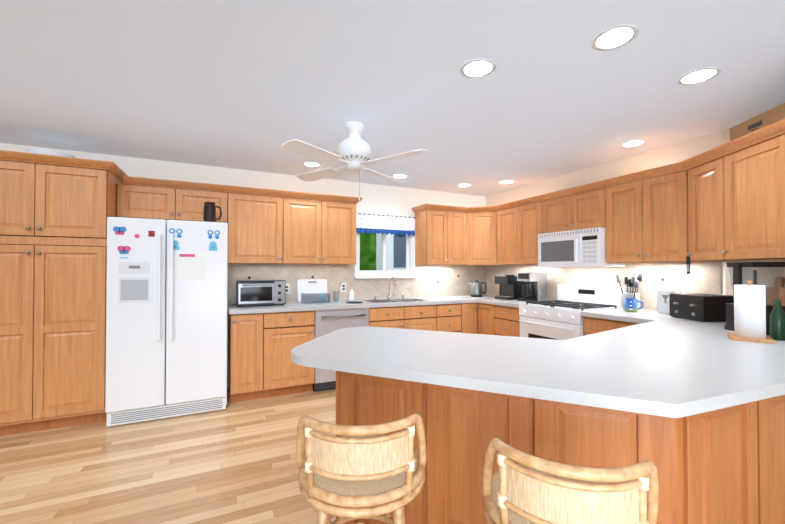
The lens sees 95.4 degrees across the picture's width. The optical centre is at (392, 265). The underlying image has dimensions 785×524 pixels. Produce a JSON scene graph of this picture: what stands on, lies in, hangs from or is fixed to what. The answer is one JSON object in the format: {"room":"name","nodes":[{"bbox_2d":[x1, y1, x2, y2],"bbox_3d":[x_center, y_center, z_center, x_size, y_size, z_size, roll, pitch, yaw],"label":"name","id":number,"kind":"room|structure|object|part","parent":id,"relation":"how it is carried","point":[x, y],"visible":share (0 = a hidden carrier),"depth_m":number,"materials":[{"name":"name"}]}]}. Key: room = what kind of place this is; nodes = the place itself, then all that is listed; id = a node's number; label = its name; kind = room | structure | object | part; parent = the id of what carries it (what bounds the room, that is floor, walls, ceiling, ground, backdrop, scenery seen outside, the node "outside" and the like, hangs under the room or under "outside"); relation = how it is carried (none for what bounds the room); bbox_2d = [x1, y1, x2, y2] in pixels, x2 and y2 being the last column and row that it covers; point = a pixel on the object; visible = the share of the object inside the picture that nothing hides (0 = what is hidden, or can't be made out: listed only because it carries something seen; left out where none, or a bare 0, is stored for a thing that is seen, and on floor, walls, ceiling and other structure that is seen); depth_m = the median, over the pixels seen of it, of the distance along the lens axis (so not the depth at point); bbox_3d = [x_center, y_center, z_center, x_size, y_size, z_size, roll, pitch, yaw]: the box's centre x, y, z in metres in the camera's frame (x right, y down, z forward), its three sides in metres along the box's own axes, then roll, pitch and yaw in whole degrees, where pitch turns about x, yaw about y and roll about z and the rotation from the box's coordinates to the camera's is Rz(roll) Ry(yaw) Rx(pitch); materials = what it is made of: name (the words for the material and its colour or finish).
{"room":"kitchen","nodes":[
{"label":"kitchen","id":0,"kind":"room"},
{"bbox_2d":[0,387,335,523],"bbox_3d":[0.335,1.367,1.185,8.800,0.100,7.065,0,-1,-25],"label":"floor","id":1,"kind":"structure","parent":0,"point":[234,463],"depth_m":2.33,"materials":[{"name":"brown wood"}]},
{"bbox_2d":[0,150,127,435],"bbox_3d":[-2.952,0.232,3.070,1.032,2.213,0.666,0,-1,-25],"label":"pantry","id":2,"kind":"object","parent":1,"relation":"on","point":[53,243],"visible":1,"depth_m":2.88,"materials":[{"name":"brown wood"}]},
{"bbox_2d":[26,148,97,169],"bbox_3d":[-2.835,-0.887,3.132,0.550,0.150,0.320,0,-1,-25],"label":"platters","id":3,"kind":"object","parent":2,"relation":"on","point":[43,151],"visible":0.08,"depth_m":2.97,"materials":[{"name":"white ceramic"}]},
{"bbox_2d":[105,217,227,426],"bbox_3d":[-2.080,0.461,3.410,0.910,1.738,0.735,0,-1,-25],"label":"fridge","id":4,"kind":"object","parent":1,"relation":"on","point":[166,314],"visible":1,"depth_m":3.10,"materials":[{"name":"white metal"}]},
{"bbox_3d":[-1.965,0.178,3.088,0.118,0.920,0.050,0,-1,-25],"label":"handle","id":5,"kind":"part","parent":4,"relation":"part of","materials":[{"name":"white plastic"}]},
{"bbox_2d":[203,202,221,221],"bbox_3d":[-1.737,-0.509,3.453,0.163,0.200,0.110,0,-1,-25],"label":"pitcher","id":6,"kind":"object","parent":4,"relation":"on","point":[209,213],"visible":0.9,"depth_m":3.40,"materials":[{"name":"black"}]},
{"bbox_2d":[313,308,368,391],"bbox_3d":[-0.649,0.911,4.126,0.604,0.877,0.616,0,-1,-25],"label":"dishwasher","id":7,"kind":"object","parent":1,"relation":"on","point":[327,321],"visible":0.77,"depth_m":3.85,"materials":[{"name":"grey metal"}]},
{"bbox_2d":[296,413,426,523],"bbox_3d":[-0.098,0.878,1.169,0.438,0.882,0.438,0,-1,-25],"label":"bar stool","id":8,"kind":"object","parent":1,"relation":"on","point":[354,472],"visible":1,"depth_m":1.00,"materials":[{"name":"wicker"}]},
{"bbox_2d":[228,262,720,402],"bbox_3d":[0.426,0.658,3.435,3.621,1.369,2.884,0,-1,-25],"label":"base cabinet","id":9,"kind":"object","parent":1,"relation":"on","point":[264,340],"visible":0.71,"depth_m":4.05,"materials":[{"name":"brown wood"}]},
{"bbox_2d":[236,280,285,306],"bbox_3d":[-1.429,0.291,3.876,0.480,0.270,0.373,0,-1,-25],"label":"toaster oven","id":10,"kind":"object","parent":9,"relation":"on","point":[259,292],"visible":1,"depth_m":3.75,"materials":[{"name":"silver metal"}]},
{"bbox_2d":[297,279,327,301],"bbox_3d":[-0.967,0.297,4.326,0.360,0.269,0.054,0,-1,-25],"label":"cutting board","id":11,"kind":"object","parent":9,"relation":"on","point":[313,286],"visible":0.73,"depth_m":4.32,"materials":[{"name":"white plastic"}]},
{"bbox_2d":[301,293,329,303],"bbox_3d":[-0.895,0.374,4.151,0.300,0.110,0.190,0,-1,-25],"label":"clear bin","id":12,"kind":"object","parent":9,"relation":"on","point":[309,296],"visible":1,"depth_m":4.12,"materials":[{"name":"plastic"}]},
{"bbox_2d":[320,294,325,301],"bbox_3d":[-0.814,0.376,4.189,0.072,0.100,0.072,0,-1,-25],"label":"cup","id":13,"kind":"object","parent":12,"relation":"in","point":[324,296],"visible":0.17,"depth_m":4.17,"materials":[{"name":"blue"}]},
{"bbox_2d":[333,291,338,301],"bbox_3d":[-0.676,0.365,4.271,0.080,0.130,0.080,0,-1,-25],"label":"tumbler","id":14,"kind":"object","parent":9,"relation":"on","point":[335,296],"visible":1,"depth_m":4.26,"materials":[{"name":"clear plastic"}]},
{"bbox_2d":[349,287,353,300],"bbox_3d":[-0.509,0.348,4.480,0.060,0.169,0.065,0,-1,-25],"label":"soap bottle","id":15,"kind":"object","parent":9,"relation":"on","point":[351,295],"visible":1,"depth_m":4.46,"materials":[{"name":"white plastic"}]},
{"bbox_2d":[346,301,362,303],"bbox_3d":[-0.446,0.425,4.158,0.200,0.008,0.200,0,-1,-25],"label":"trivet","id":16,"kind":"object","parent":9,"relation":"on","point":[352,302],"visible":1,"depth_m":4.14,"materials":[{"name":"black metal"}]},
{"bbox_2d":[469,280,486,296],"bbox_3d":[1.210,0.322,5.095,0.177,0.235,0.215,0,-1,-25],"label":"kettle","id":17,"kind":"object","parent":9,"relation":"on","point":[476,288],"visible":1,"depth_m":5.04,"materials":[{"name":"silver metal"}]},
{"bbox_2d":[495,274,523,299],"bbox_3d":[1.544,0.268,4.716,0.352,0.335,0.285,0,-1,-25],"label":"coffee maker","id":18,"kind":"object","parent":9,"relation":"on","point":[510,286],"visible":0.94,"depth_m":4.60,"materials":[{"name":"black plastic"}]},
{"bbox_2d":[517,272,546,301],"bbox_3d":[1.708,0.252,4.410,0.318,0.360,0.210,0,-1,-25],"label":"coffee maker","id":19,"kind":"object","parent":9,"relation":"on","point":[534,287],"visible":1,"depth_m":4.34,"materials":[{"name":"silver metal"}]},
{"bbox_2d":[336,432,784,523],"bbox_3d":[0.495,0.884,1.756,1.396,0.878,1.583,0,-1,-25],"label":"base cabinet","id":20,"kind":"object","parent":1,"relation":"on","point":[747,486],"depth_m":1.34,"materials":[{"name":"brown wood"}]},
{"bbox_2d":[291,308,784,523],"bbox_3d":[1.210,0.427,2.061,3.378,0.040,1.862,0,-1,-25],"label":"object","id":21,"kind":"structure","parent":20,"relation":"on","point":[679,395],"depth_m":1.46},
{"bbox_2d":[616,274,641,309],"bbox_3d":[2.283,0.247,3.425,0.194,0.348,0.238,0,-1,-25],"label":"utensil crock","id":22,"kind":"object","parent":21,"relation":"on","point":[633,282],"visible":0.73,"depth_m":3.38,"materials":[{"name":"grey"}]},
{"bbox_2d":[624,298,643,311],"bbox_3d":[2.189,0.359,3.251,0.102,0.120,0.133,0,-1,-25],"label":"mug","id":23,"kind":"object","parent":21,"relation":"on","point":[630,304],"visible":1,"depth_m":3.23,"materials":[{"name":"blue ceramic"}]},
{"bbox_2d":[657,289,681,313],"bbox_3d":[2.423,0.313,3.127,0.121,0.210,0.140,0,-1,-25],"label":"canister","id":24,"kind":"object","parent":21,"relation":"on","point":[663,305],"visible":0.69,"depth_m":3.11,"materials":[{"name":"white ceramic"}]},
{"bbox_2d":[669,293,733,321],"bbox_3d":[2.404,0.318,2.773,0.310,0.192,0.300,0,-1,-3],"label":"toaster","id":25,"kind":"object","parent":21,"relation":"on","point":[702,307],"visible":0.96,"depth_m":2.66,"materials":[{"name":"black plastic"}]},
{"bbox_2d":[727,280,774,343],"bbox_3d":[1.964,0.242,1.964,0.170,0.325,0.170,-1,-1,40],"label":"paper towel","id":26,"kind":"object","parent":21,"relation":"on","point":[749,312],"visible":0.98,"depth_m":1.92,"materials":[{"name":"paper"},{"name":"wood"}]},
{"bbox_2d":[724,262,784,334],"bbox_3d":[2.226,0.193,2.196,0.210,0.430,0.200,0,-1,5],"label":"shelf","id":27,"kind":"object","parent":21,"relation":"on","point":[736,273],"visible":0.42,"depth_m":2.19,"materials":[{"name":"black plastic"}]},
{"bbox_2d":[766,276,784,305],"bbox_3d":[2.588,0.241,2.407,0.071,0.339,0.220,0,-1,5],"label":"wood board","id":28,"kind":"object","parent":21,"relation":"on","point":[781,295],"visible":0.15,"depth_m":2.40,"materials":[{"name":"brown wood"}]},
{"bbox_2d":[769,299,784,340],"bbox_3d":[2.123,0.295,1.967,0.066,0.220,0.064,0,-1,-25],"label":"bottle","id":29,"kind":"object","parent":21,"relation":"on","point":[777,323],"visible":0.9,"depth_m":1.95,"materials":[{"name":"green glass"}]},
{"bbox_2d":[482,438,658,523],"bbox_3d":[0.455,0.876,0.960,0.469,0.882,0.469,0,-1,-25],"label":"bar stool","id":30,"kind":"object","parent":1,"relation":"on","point":[530,489],"visible":1,"depth_m":0.79,"materials":[{"name":"wicker"}]},
{"bbox_2d":[519,284,625,339],"bbox_3d":[1.853,0.778,3.770,0.735,1.135,0.756,0,-1,-25],"label":"stove","id":31,"kind":"object","parent":1,"relation":"on","point":[560,318],"visible":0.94,"depth_m":3.69,"materials":[{"name":"white metal"}]},
{"bbox_2d":[0,143,485,387],"bbox_3d":[-1.807,0.129,4.038,7.353,2.440,0.100,0,-1,-25],"label":"wall","id":32,"kind":"structure","parent":0,"point":[388,200],"depth_m":4.25,"materials":[{"name":"white paint"}]},
{"bbox_2d":[117,176,228,222],"bbox_3d":[-2.186,-0.632,3.629,0.930,0.372,0.328,0,-1,-25],"label":"upper cabinet","id":33,"kind":"object","parent":32,"relation":"attached to","point":[145,201],"depth_m":3.45,"materials":[{"name":"brown wood"}]},
{"bbox_2d":[228,187,284,263],"bbox_3d":[-1.517,-0.419,3.943,0.550,0.792,0.328,0,-1,-25],"label":"upper cabinet","id":34,"kind":"object","parent":32,"relation":"attached to","point":[256,225],"depth_m":3.79,"materials":[{"name":"brown wood"}]},
{"bbox_2d":[286,284,289,293],"bbox_3d":[-1.254,0.271,4.232,0.070,0.114,0.004,0,-1,-25],"label":"electrical outlet","id":35,"kind":"object","parent":32,"relation":"attached to","point":[287,288],"visible":0.64,"depth_m":4.24,"materials":[{"name":"white plastic"}]},
{"bbox_2d":[285,191,356,264],"bbox_3d":[-0.884,-0.415,4.242,0.850,0.792,0.328,0,-1,-25],"label":"upper cabinet","id":36,"kind":"object","parent":32,"relation":"attached to","point":[323,231],"depth_m":4.08,"materials":[{"name":"brown wood"}]},
{"bbox_2d":[341,283,345,291],"bbox_3d":[-0.621,0.274,4.531,0.070,0.114,0.004,0,-1,-25],"label":"electrical outlet","id":37,"kind":"object","parent":32,"relation":"attached to","point":[343,287],"visible":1,"depth_m":4.53,"materials":[{"name":"white plastic"}]},
{"bbox_2d":[354,232,415,278],"bbox_3d":[-0.105,-0.236,4.825,0.890,0.802,0.136,0,-1,-25],"label":"window","id":38,"kind":"structure","parent":32,"relation":"in","point":[409,272],"depth_m":4.84,"materials":[{"name":"white"}]},
{"bbox_2d":[356,213,415,235],"bbox_3d":[-0.109,-0.544,4.743,0.950,0.265,0.024,0,-1,-25],"label":"window valance","id":39,"kind":"object","parent":38,"relation":"attached to","point":[381,224],"visible":0.94,"depth_m":4.74,"materials":[{"name":"fabric"}]},
{"bbox_2d":[413,204,464,264],"bbox_3d":[0.677,-0.407,4.979,0.643,0.792,0.328,0,-1,-25],"label":"upper cabinet","id":40,"kind":"object","parent":32,"relation":"attached to","point":[439,235],"depth_m":4.82,"materials":[{"name":"brown wood"}]},
{"bbox_2d":[465,205,496,265],"bbox_3d":[1.302,-0.406,5.120,0.607,0.792,0.608,0,-1,-25],"label":"upper cabinet","id":41,"kind":"object","parent":32,"relation":"attached to","point":[481,225],"depth_m":4.90,"materials":[{"name":"brown wood"}]},
{"bbox_2d":[0,0,784,196],"bbox_3d":[0.335,-1.172,1.213,8.800,0.100,7.065,0,-1,-25],"label":"ceiling","id":42,"kind":"structure","parent":0,"point":[253,85],"depth_m":2.14,"materials":[{"name":"grey paint"}]},
{"bbox_2d":[303,162,320,166],"bbox_3d":[-0.866,-1.090,3.838,0.196,0.006,0.196,0,-1,-25],"label":"recessed light","id":43,"kind":"object","parent":42,"relation":"in","point":[311,164],"visible":1,"depth_m":3.84,"materials":[{"name":"white"}]},
{"bbox_2d":[282,121,427,200],"bbox_3d":[-0.299,-0.804,2.801,0.973,0.600,0.973,0,-1,-8],"label":"ceiling fan","id":44,"kind":"object","parent":42,"relation":"hanging from","point":[354,152],"visible":1,"depth_m":2.71,"materials":[{"name":"white metal"}]},
{"bbox_3d":[-0.299,-0.804,2.801,0.270,0.600,0.270,0,-1,-25],"label":"motor","id":45,"kind":"part","parent":44,"relation":"part of","materials":[{"name":"white metal"}]},
{"bbox_2d":[392,174,407,177],"bbox_3d":[0.087,-1.085,4.322,0.196,0.006,0.196,0,-1,-25],"label":"recessed light","id":46,"kind":"object","parent":42,"relation":"in","point":[399,176],"visible":1,"depth_m":4.32,"materials":[{"name":"white"}]},
{"bbox_2d":[457,184,471,186],"bbox_3d":[0.966,-1.079,4.792,0.196,0.006,0.196,0,-1,-25],"label":"recessed light","id":47,"kind":"object","parent":42,"relation":"in","point":[464,185],"visible":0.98,"depth_m":4.80,"materials":[{"name":"white"}]},
{"bbox_2d":[460,59,495,77],"bbox_3d":[0.482,-1.110,2.013,0.196,0.006,0.196,0,-1,-25],"label":"recessed light","id":48,"kind":"object","parent":42,"relation":"in","point":[478,68],"visible":1,"depth_m":2.01,"materials":[{"name":"white"}]},
{"bbox_2d":[499,180,513,183],"bbox_3d":[1.472,-1.081,4.611,0.196,0.006,0.196,0,-1,-25],"label":"recessed light","id":49,"kind":"object","parent":42,"relation":"in","point":[506,182],"visible":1,"depth_m":4.62,"materials":[{"name":"white"}]},
{"bbox_2d":[591,25,637,50],"bbox_3d":[1.085,-1.113,1.748,0.196,0.006,0.196,0,-1,-25],"label":"recessed light","id":50,"kind":"object","parent":42,"relation":"in","point":[615,37],"visible":1,"depth_m":1.74,"materials":[{"name":"white"}]},
{"bbox_2d":[620,140,645,147],"bbox_3d":[2.158,-1.097,3.207,0.196,0.006,0.196,0,-1,-25],"label":"recessed light","id":51,"kind":"object","parent":42,"relation":"in","point":[632,143],"visible":1,"depth_m":3.20,"materials":[{"name":"white"}]},
{"bbox_2d":[677,67,720,84],"bbox_3d":[1.793,-1.109,2.093,0.196,0.006,0.196,0,-1,-25],"label":"recessed light","id":52,"kind":"object","parent":42,"relation":"in","point":[701,75],"visible":1,"depth_m":2.09,"materials":[{"name":"white"}]},
{"bbox_2d":[486,131,722,294],"bbox_3d":[2.112,0.131,4.232,0.100,2.440,2.898,0,-1,-25],"label":"wall","id":53,"kind":"structure","parent":0,"point":[671,154],"depth_m":3.67,"materials":[{"name":"white paint"}]},
{"bbox_2d":[497,195,540,264],"bbox_3d":[1.721,-0.412,4.561,0.327,0.792,0.760,0,-1,-25],"label":"upper cabinet","id":54,"kind":"object","parent":53,"relation":"attached to","point":[518,228],"depth_m":4.46,"materials":[{"name":"brown wood"}]},
{"bbox_2d":[541,180,604,233],"bbox_3d":[2.045,-0.594,3.876,0.327,0.442,0.760,0,-1,-25],"label":"upper cabinet","id":55,"kind":"object","parent":53,"relation":"attached to","point":[585,210],"depth_m":3.75,"materials":[{"name":"brown wood"}]},
{"bbox_2d":[538,227,625,266],"bbox_3d":[1.995,-0.178,3.848,0.426,0.380,0.754,0,-1,-25],"label":"microwave","id":56,"kind":"object","parent":55,"relation":"attached to","point":[580,248],"visible":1,"depth_m":3.67,"materials":[{"name":"white"}]},
{"bbox_2d":[605,164,672,262],"bbox_3d":[2.353,-0.427,3.223,0.327,0.792,0.680,0,-1,-25],"label":"upper cabinet","id":57,"kind":"object","parent":53,"relation":"attached to","point":[639,214],"depth_m":3.17,"materials":[{"name":"brown wood"}]},
{"bbox_2d":[673,154,704,262],"bbox_3d":[2.521,-0.433,2.673,0.494,0.792,0.459,0,-1,-25],"label":"upper cabinet","id":58,"kind":"object","parent":53,"relation":"attached to","point":[688,186],"depth_m":2.82,"materials":[{"name":"brown wood"}]},
{"bbox_2d":[686,256,689,273],"bbox_3d":[2.325,-0.005,2.807,0.004,0.140,0.036,0,-1,5],"label":"tag","id":59,"kind":"object","parent":58,"relation":"hanging from","point":[687,264],"visible":0.96,"depth_m":2.81,"materials":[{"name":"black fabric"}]},
{"bbox_2d":[687,260,784,323],"bbox_3d":[2.636,0.186,2.346,0.530,0.448,0.914,0,-1,-25],"label":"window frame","id":60,"kind":"structure","parent":0,"point":[729,289],"depth_m":2.60,"materials":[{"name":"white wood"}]},
{"bbox_2d":[722,102,784,294],"bbox_3d":[2.687,0.110,2.295,0.100,2.440,1.208,0,-1,5],"label":"wall","id":61,"kind":"structure","parent":0,"point":[726,135],"depth_m":2.87,"materials":[{"name":"white paint"}]},
{"bbox_2d":[701,120,780,261],"bbox_3d":[2.314,-0.439,2.276,0.240,0.788,0.399,0,-1,-25],"label":"upper cabinet","id":62,"kind":"object","parent":61,"relation":"attached to","point":[725,202],"depth_m":2.34,"materials":[{"name":"brown wood"}]},
{"bbox_2d":[745,259,776,260],"bbox_3d":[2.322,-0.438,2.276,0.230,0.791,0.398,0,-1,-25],"label":"under-cabinet light","id":63,"kind":"object","parent":62,"relation":"attached to","point":[745,259],"depth_m":2.33,"materials":[{"name":"brown plastic"}]},
{"bbox_2d":[781,119,784,258],"bbox_3d":[2.443,-0.441,1.937,0.378,0.792,0.328,0,-1,-25],"label":"upper cabinet","id":64,"kind":"object","parent":61,"relation":"attached to","point":[783,120],"depth_m":2.09,"materials":[{"name":"brown wood"}]},
{"bbox_2d":[729,103,784,140],"bbox_3d":[2.445,-0.866,2.291,0.224,0.190,0.384,0,-1,5],"label":"cardboard box","id":65,"kind":"object","parent":64,"relation":"on","point":[769,117],"visible":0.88,"depth_m":2.28,"materials":[{"name":"brown cardboard"}]},
{"label":"outside","id":66,"kind":"structure","parent":0,"visible":0},
{"bbox_2d":[360,232,375,269],"bbox_3d":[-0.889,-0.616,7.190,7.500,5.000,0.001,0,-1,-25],"label":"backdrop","id":67,"kind":"structure","parent":66,"point":[367,256],"depth_m":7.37,"materials":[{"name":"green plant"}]},
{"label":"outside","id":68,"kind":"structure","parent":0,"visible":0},
{"bbox_2d":[376,233,405,269],"bbox_3d":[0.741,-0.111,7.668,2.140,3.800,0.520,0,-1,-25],"label":"house","id":69,"kind":"structure","parent":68,"point":[395,252],"depth_m":7.09,"materials":[{"name":"grey"}]}
]}

